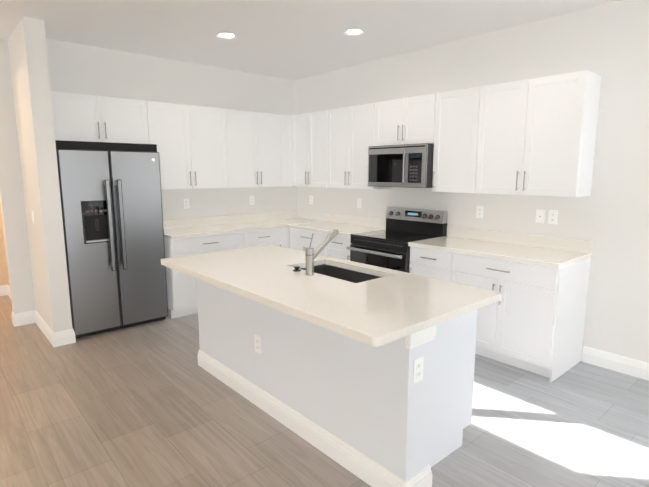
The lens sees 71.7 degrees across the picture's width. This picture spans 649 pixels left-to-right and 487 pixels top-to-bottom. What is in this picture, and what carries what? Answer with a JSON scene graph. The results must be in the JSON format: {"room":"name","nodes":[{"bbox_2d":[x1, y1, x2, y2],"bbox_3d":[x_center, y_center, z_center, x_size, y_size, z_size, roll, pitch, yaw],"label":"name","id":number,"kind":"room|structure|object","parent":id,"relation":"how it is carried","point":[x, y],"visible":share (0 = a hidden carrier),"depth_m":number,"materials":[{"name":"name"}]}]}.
{"room":"kitchen","nodes":[
{"label":"kitchen","id":0,"kind":"room"},
{"bbox_2d":[0,226,6,285],"bbox_3d":[-4.555,-0.669,5.227,1.200,2.800,0.120,-8,12,-41],"label":"wall","id":1,"kind":"structure","parent":0,"point":[4,277],"depth_m":5.71,"materials":[{"name":"beige paint"}]},
{"bbox_2d":[0,285,6,295],"bbox_3d":[-4.503,0.655,5.393,1.140,0.133,0.015,-8,12,-41],"label":"baseboard","id":2,"kind":"structure","parent":1,"relation":"attached to","point":[3,291],"depth_m":5.74,"materials":[{"name":"white wood"}]},
{"bbox_2d":[0,203,9,285],"bbox_3d":[-3.603,-0.656,5.147,0.120,2.800,1.500,-8,12,-41],"label":"wall","id":3,"kind":"structure","parent":0,"point":[1,222],"depth_m":5.66,"materials":[{"name":"beige paint"}]},
{"bbox_2d":[6,285,28,321],"bbox_3d":[-3.614,0.675,5.268,0.015,0.133,1.380,-8,12,-41],"label":"baseboard","id":4,"kind":"structure","parent":3,"relation":"attached to","point":[24,315],"depth_m":4.65,"materials":[{"name":"white wood"}]},
{"bbox_2d":[0,39,35,313],"bbox_3d":[-5.357,-0.246,2.553,6.415,2.800,0.120,-8,12,-41],"label":"wall","id":5,"kind":"structure","parent":0,"point":[16,239],"depth_m":4.46,"materials":[{"name":"white paint"}]},
{"bbox_2d":[8,17,71,331],"bbox_3d":[-2.674,-0.510,4.226,0.150,2.800,0.890,-8,12,-41],"label":"wall","id":6,"kind":"structure","parent":0,"point":[28,58],"depth_m":3.96,"materials":[{"name":"white paint"}]},
{"bbox_2d":[33,310,56,346],"bbox_3d":[-2.730,0.816,4.375,0.015,0.133,0.905,-8,12,-41],"label":"baseboard","id":7,"kind":"structure","parent":6,"relation":"attached to","point":[50,335],"depth_m":4.29,"materials":[{"name":"white wood"}]},
{"bbox_2d":[59,328,75,343],"bbox_3d":[-2.515,0.818,4.361,0.040,0.133,0.600,-8,12,-41],"label":"baseboard","id":8,"kind":"structure","parent":6,"relation":"attached to","point":[69,335],"depth_m":4.12,"materials":[{"name":"white wood"}]},
{"bbox_2d":[46,39,296,219],"bbox_3d":[-1.652,-0.725,5.583,3.210,2.800,0.420,-8,12,-41],"label":"wall","id":9,"kind":"structure","parent":0,"point":[81,69],"depth_m":5.24,"materials":[{"name":"white paint"}]},
{"bbox_2d":[51,91,150,143],"bbox_3d":[-2.267,-1.219,4.463,0.909,0.446,0.303,-8,12,-41],"label":"upper cabinet","id":10,"kind":"object","parent":9,"relation":"attached to","point":[76,117],"depth_m":4.35,"materials":[{"name":"white wood"}]},
{"bbox_2d":[183,198,189,208],"bbox_3d":[-1.641,-0.475,5.342,0.073,0.118,0.007,-8,12,-41],"label":"electrical outlet plate","id":11,"kind":"object","parent":9,"relation":"attached to","point":[186,202],"depth_m":5.34,"materials":[{"name":"white plastic"}]},
{"bbox_2d":[147,101,234,189],"bbox_3d":[-1.561,-1.086,5.114,0.970,0.914,0.303,-8,12,-41],"label":"upper cabinet","id":12,"kind":"object","parent":9,"relation":"attached to","point":[200,147],"depth_m":5.00,"materials":[{"name":"white wood"}]},
{"bbox_2d":[249,196,253,204],"bbox_3d":[-0.959,-0.569,5.937,0.073,0.118,0.007,-8,12,-41],"label":"electrical outlet plate","id":13,"kind":"object","parent":9,"relation":"attached to","point":[251,198],"depth_m":5.93,"materials":[{"name":"white plastic"}]},
{"bbox_2d":[231,109,286,187],"bbox_3d":[-0.950,-1.170,5.647,0.898,0.914,0.303,-8,12,-41],"label":"upper cabinet","id":14,"kind":"object","parent":9,"relation":"attached to","point":[260,138],"depth_m":5.58,"materials":[{"name":"white wood"}]},
{"bbox_2d":[287,115,292,186],"bbox_3d":[-0.478,-1.235,6.058,0.477,0.914,0.303,-8,12,-41],"label":"upper cabinet","id":15,"kind":"object","parent":9,"relation":"attached to","point":[289,117],"depth_m":5.88,"materials":[{"name":"white wood"}]},
{"bbox_2d":[0,0,621,80],"bbox_3d":[-0.616,-1.202,-0.681,9.740,0.100,14.120,-8,12,-41],"label":"ceiling","id":16,"kind":"structure","parent":0,"point":[295,40],"depth_m":3.85,"materials":[{"name":"white paint"}]},
{"bbox_2d":[216,33,236,39],"bbox_3d":[-0.898,-1.907,4.125,0.189,0.014,0.189,1,9,4],"label":"recessed light","id":17,"kind":"object","parent":16,"relation":"in","point":[227,36],"depth_m":4.15,"materials":[{"name":"white"}]},
{"bbox_2d":[343,29,364,35],"bbox_3d":[0.264,-1.890,4.017,0.189,0.014,0.189,1,9,4],"label":"recessed light","id":18,"kind":"object","parent":16,"relation":"in","point":[352,32],"depth_m":4.03,"materials":[{"name":"white plastic"}]},
{"bbox_2d":[0,295,648,486],"bbox_3d":[-0.616,1.663,-0.228,9.740,0.100,14.120,-8,12,-41],"label":"floor","id":19,"kind":"structure","parent":0,"point":[152,404],"depth_m":2.80,"materials":[{"name":"wood"}]},
{"bbox_2d":[55,140,167,338],"bbox_3d":[-2.145,-0.065,4.502,0.900,1.834,0.633,-8,12,-41],"label":"fridge","id":20,"kind":"object","parent":19,"relation":"on","point":[111,205],"visible":0.96,"depth_m":4.27,"materials":[{"name":"grey metal"}]},
{"bbox_2d":[164,227,250,318],"bbox_3d":[-1.441,0.305,5.230,0.927,0.875,0.618,-8,12,-41],"label":"base cabinet","id":21,"kind":"object","parent":19,"relation":"on","point":[190,236],"depth_m":4.85,"materials":[{"name":"white wood"}]},
{"bbox_2d":[227,223,282,246],"bbox_3d":[-0.962,0.239,5.647,0.588,0.875,0.618,-8,12,-41],"label":"base cabinet","id":22,"kind":"object","parent":19,"relation":"on","point":[261,235],"depth_m":5.42,"materials":[{"name":"white wood"}]},
{"bbox_2d":[267,219,310,247],"bbox_3d":[-0.490,0.174,6.058,0.787,0.875,0.618,-8,12,-41],"label":"base cabinet","id":23,"kind":"object","parent":19,"relation":"on","point":[284,223],"depth_m":5.65,"materials":[{"name":"white wood"}]},
{"bbox_2d":[288,214,385,260],"bbox_3d":[0.147,0.203,5.433,0.654,1.014,1.106,-8,12,-41],"label":"base cabinet","id":24,"kind":"object","parent":19,"relation":"on","point":[334,247],"visible":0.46,"depth_m":5.30,"materials":[{"name":"white wood"}]},
{"bbox_2d":[195,277,497,486],"bbox_3d":[-0.036,0.646,3.076,0.785,0.875,2.135,-8,12,-41],"label":"kitchen island","id":25,"kind":"object","parent":19,"relation":"on","point":[363,372],"depth_m":2.44,"materials":[{"name":"white paint"}]},
{"bbox_2d":[161,245,501,348],"bbox_3d":[-0.134,0.210,2.905,1.025,0.038,2.176,-8,12,-41],"label":"island countertop","id":26,"kind":"structure","parent":25,"relation":"on","point":[394,305],"depth_m":2.43,"materials":[{"name":"beige stone"}]},
{"bbox_2d":[293,229,337,276],"bbox_3d":[-0.064,0.041,2.962,0.265,0.278,0.201,-8,12,-41],"label":"faucet","id":27,"kind":"object","parent":26,"relation":"on","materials":[{"name":"silver metal"}]},
{"bbox_2d":[301,261,380,280],"bbox_3d":[0.094,0.313,3.027,0.368,0.227,0.692,-8,12,-41],"label":"sink","id":28,"kind":"object","parent":26,"relation":"in","point":[333,270],"depth_m":3.23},
{"bbox_2d":[346,206,447,272],"bbox_3d":[0.734,0.237,4.701,0.719,1.175,0.756,-8,12,-41],"label":"range","id":29,"kind":"object","parent":19,"relation":"on","point":[388,248],"visible":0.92,"depth_m":4.60,"materials":[{"name":"grey metal"}]},
{"bbox_2d":[408,238,471,279],"bbox_3d":[1.201,0.454,4.290,0.618,0.875,0.517,-8,12,-41],"label":"base cabinet","id":30,"kind":"object","parent":19,"relation":"on","point":[426,258],"depth_m":4.09,"materials":[{"name":"white wood"}]},
{"bbox_2d":[444,242,591,381],"bbox_3d":[1.604,0.525,3.838,0.618,0.875,0.941,-8,12,-41],"label":"base cabinet","id":31,"kind":"object","parent":19,"relation":"on","point":[533,320],"depth_m":3.52,"materials":[{"name":"white wood"}]},
{"bbox_2d":[295,0,648,362],"bbox_3d":[3.475,-0.181,2.147,0.120,2.800,12.420,-8,12,-41],"label":"wall","id":32,"kind":"structure","parent":0,"point":[609,44],"depth_m":3.64,"materials":[{"name":"white paint"}]},
{"bbox_2d":[292,111,319,186],"bbox_3d":[-0.066,-1.182,5.726,0.303,0.914,0.745,-8,12,-41],"label":"upper cabinet","id":33,"kind":"object","parent":32,"relation":"attached to","point":[305,127],"depth_m":5.69,"materials":[{"name":"white wood"}]},
{"bbox_2d":[309,196,312,203],"bbox_3d":[-0.184,-0.598,6.185,0.007,0.118,0.073,-8,12,-41],"label":"electrical outlet plate","id":34,"kind":"object","parent":32,"relation":"attached to","point":[310,197],"depth_m":6.18,"materials":[{"name":"white plastic"}]},
{"bbox_2d":[320,103,390,188],"bbox_3d":[0.373,-1.105,5.234,0.303,0.914,0.821,-8,12,-41],"label":"upper cabinet","id":35,"kind":"object","parent":32,"relation":"attached to","point":[330,148],"depth_m":5.14,"materials":[{"name":"white wood"}]},
{"bbox_2d":[357,199,360,207],"bbox_3d":[0.424,-0.490,5.503,0.007,0.118,0.073,-8,12,-41],"label":"electrical outlet plate","id":36,"kind":"object","parent":32,"relation":"attached to","point":[358,200],"depth_m":5.50,"materials":[{"name":"white plastic"}]},
{"bbox_2d":[374,94,435,145],"bbox_3d":[0.883,-1.237,4.601,0.338,0.454,0.761,-8,12,-41],"label":"upper cabinet","id":37,"kind":"object","parent":32,"relation":"attached to","point":[409,120],"visible":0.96,"depth_m":4.48,"materials":[{"name":"white wood"}]},
{"bbox_2d":[368,143,433,187],"bbox_3d":[0.840,-0.796,4.632,0.451,0.416,0.752,-8,12,-41],"label":"microwave","id":38,"kind":"object","parent":37,"relation":"attached to","point":[408,165],"visible":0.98,"depth_m":4.45,"materials":[{"name":"grey metal"}]},
{"bbox_2d":[432,88,471,192],"bbox_3d":[1.319,-0.937,4.174,0.303,0.914,0.516,-8,12,-41],"label":"upper cabinet","id":39,"kind":"object","parent":32,"relation":"attached to","point":[453,109],"depth_m":4.13,"materials":[{"name":"white wood"}]},
{"bbox_2d":[476,206,483,217],"bbox_3d":[1.489,-0.301,4.310,0.007,0.118,0.073,-8,12,-41],"label":"electrical outlet plate","id":40,"kind":"object","parent":32,"relation":"attached to","point":[479,211],"depth_m":4.31,"materials":[{"name":"white plastic"}]},
{"bbox_2d":[468,70,601,196],"bbox_3d":[1.708,-0.868,3.739,0.303,0.914,0.897,-8,12,-41],"label":"upper cabinet","id":41,"kind":"object","parent":32,"relation":"attached to","point":[535,136],"depth_m":3.56,"materials":[{"name":"white wood"}]},
{"bbox_2d":[536,209,544,223],"bbox_3d":[1.866,-0.234,3.888,0.008,0.118,0.073,-8,12,-41],"label":"electrical outlet plate","id":42,"kind":"object","parent":32,"relation":"attached to","point":[540,214],"depth_m":3.89,"materials":[{"name":"white plastic"}]},
{"bbox_2d":[548,210,557,224],"bbox_3d":[1.936,-0.222,3.809,0.007,0.118,0.073,-8,12,-41],"label":"electrical outlet plate","id":43,"kind":"object","parent":32,"relation":"attached to","point":[552,216],"depth_m":3.81,"materials":[{"name":"white plastic"}]},
{"bbox_2d":[582,346,648,380],"bbox_3d":[4.830,1.392,0.737,0.015,0.133,8.110,-8,12,-41],"label":"baseboard","id":44,"kind":"structure","parent":32,"relation":"attached to","point":[620,364],"depth_m":3.55,"materials":[{"name":"white wood"}]}
]}

